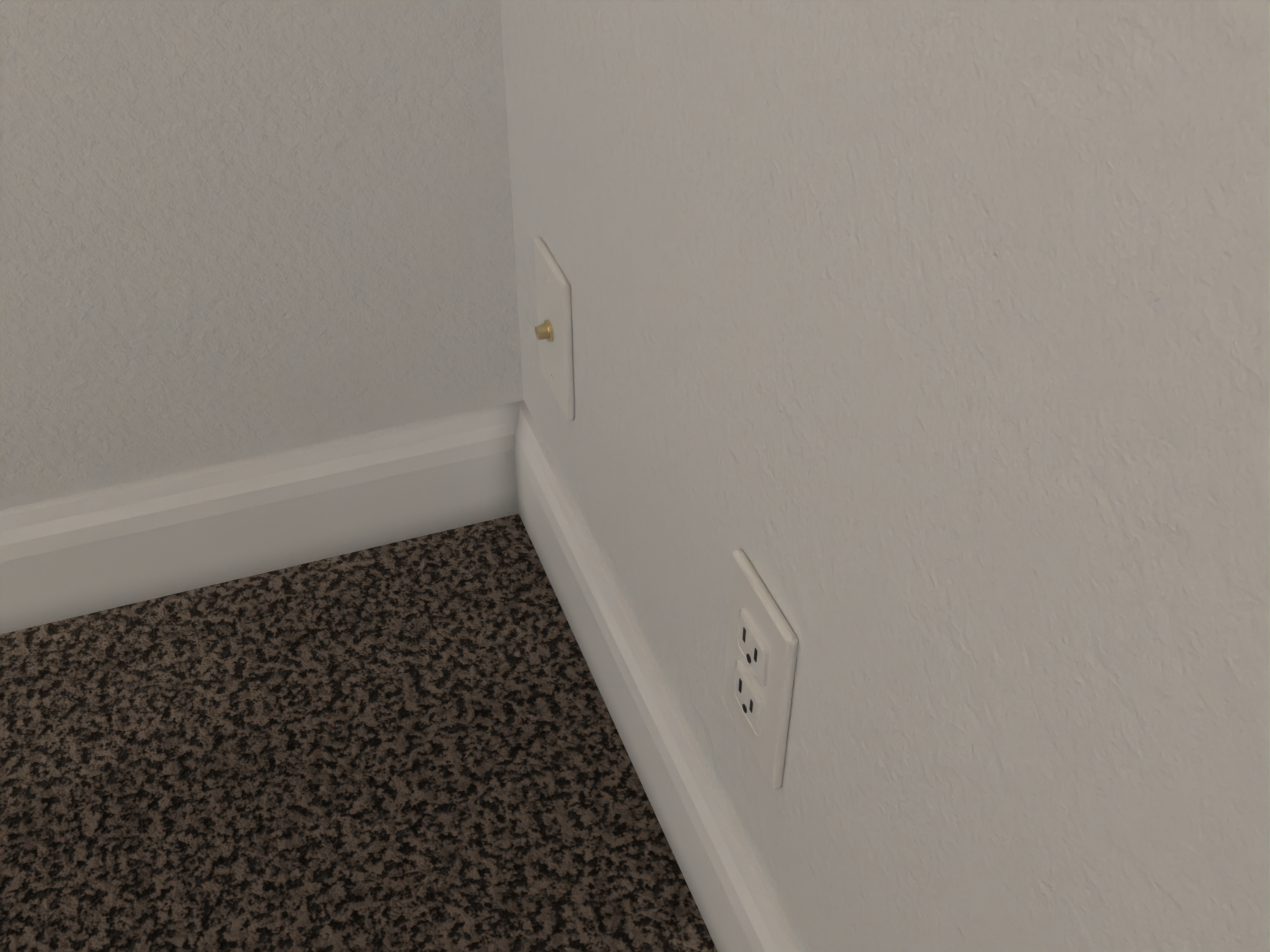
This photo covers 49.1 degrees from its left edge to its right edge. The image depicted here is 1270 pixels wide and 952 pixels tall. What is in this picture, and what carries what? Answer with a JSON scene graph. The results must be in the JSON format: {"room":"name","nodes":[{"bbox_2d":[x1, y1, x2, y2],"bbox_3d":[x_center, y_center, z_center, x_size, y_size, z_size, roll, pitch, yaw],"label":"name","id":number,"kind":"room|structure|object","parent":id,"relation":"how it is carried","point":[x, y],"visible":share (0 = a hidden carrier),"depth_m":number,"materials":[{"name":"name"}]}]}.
{"room":"empty carpeted room","nodes":[
{"label":"empty carpeted room","id":0,"kind":"room"},
{"bbox_2d":[0,0,523,509],"bbox_3d":[-2.270,-0.564,0.011,4.780,2.440,0.450,-13,42,-15],"label":"wall","id":1,"kind":"structure","parent":0,"point":[232,230],"depth_m":0.98,"materials":[{"name":"paint"}]},
{"bbox_2d":[0,407,499,633],"bbox_3d":[-1.398,0.286,0.815,2.784,0.110,0.014,-13,42,-15],"label":"baseboard","id":2,"kind":"structure","parent":1,"relation":"attached to","point":[100,550],"depth_m":1.11,"materials":[{"name":"paint"}]},
{"bbox_2d":[0,514,717,951],"bbox_3d":[-1.730,1.368,-0.318,5.080,0.100,3.925,-13,42,-15],"label":"floor","id":3,"kind":"structure","parent":0,"point":[414,744],"depth_m":0.99,"materials":[{"name":"carpet"}]},
{"bbox_2d":[500,0,1269,951],"bbox_3d":[0.526,0.026,-0.680,0.150,2.440,3.175,-13,42,-15],"label":"wall","id":4,"kind":"structure","parent":0,"point":[920,364],"depth_m":0.49,"materials":[{"name":"paint"}]},
{"bbox_2d":[534,236,574,420],"bbox_3d":[-0.062,-0.103,0.984,0.016,0.115,0.070,-13,42,-15],"label":"outlet","id":5,"kind":"object","parent":4,"relation":"attached to","point":[553,330],"visible":0.98,"depth_m":0.97,"materials":[{"name":"white plastic"}]},
{"bbox_2d":[492,400,802,951],"bbox_3d":[0.177,0.466,0.609,0.014,0.110,1.550,-13,42,-15],"label":"baseboard","id":6,"kind":"structure","parent":4,"relation":"attached to","point":[736,903],"depth_m":0.95,"materials":[{"name":"paint"}]},
{"bbox_2d":[723,549,797,788],"bbox_3d":[0.063,0.102,0.724,0.009,0.115,0.070,-13,42,-15],"label":"electrical outlet","id":7,"kind":"object","parent":4,"relation":"attached to","point":[762,645],"visible":1,"depth_m":0.71,"materials":[{"name":"white plastic"}]}
]}

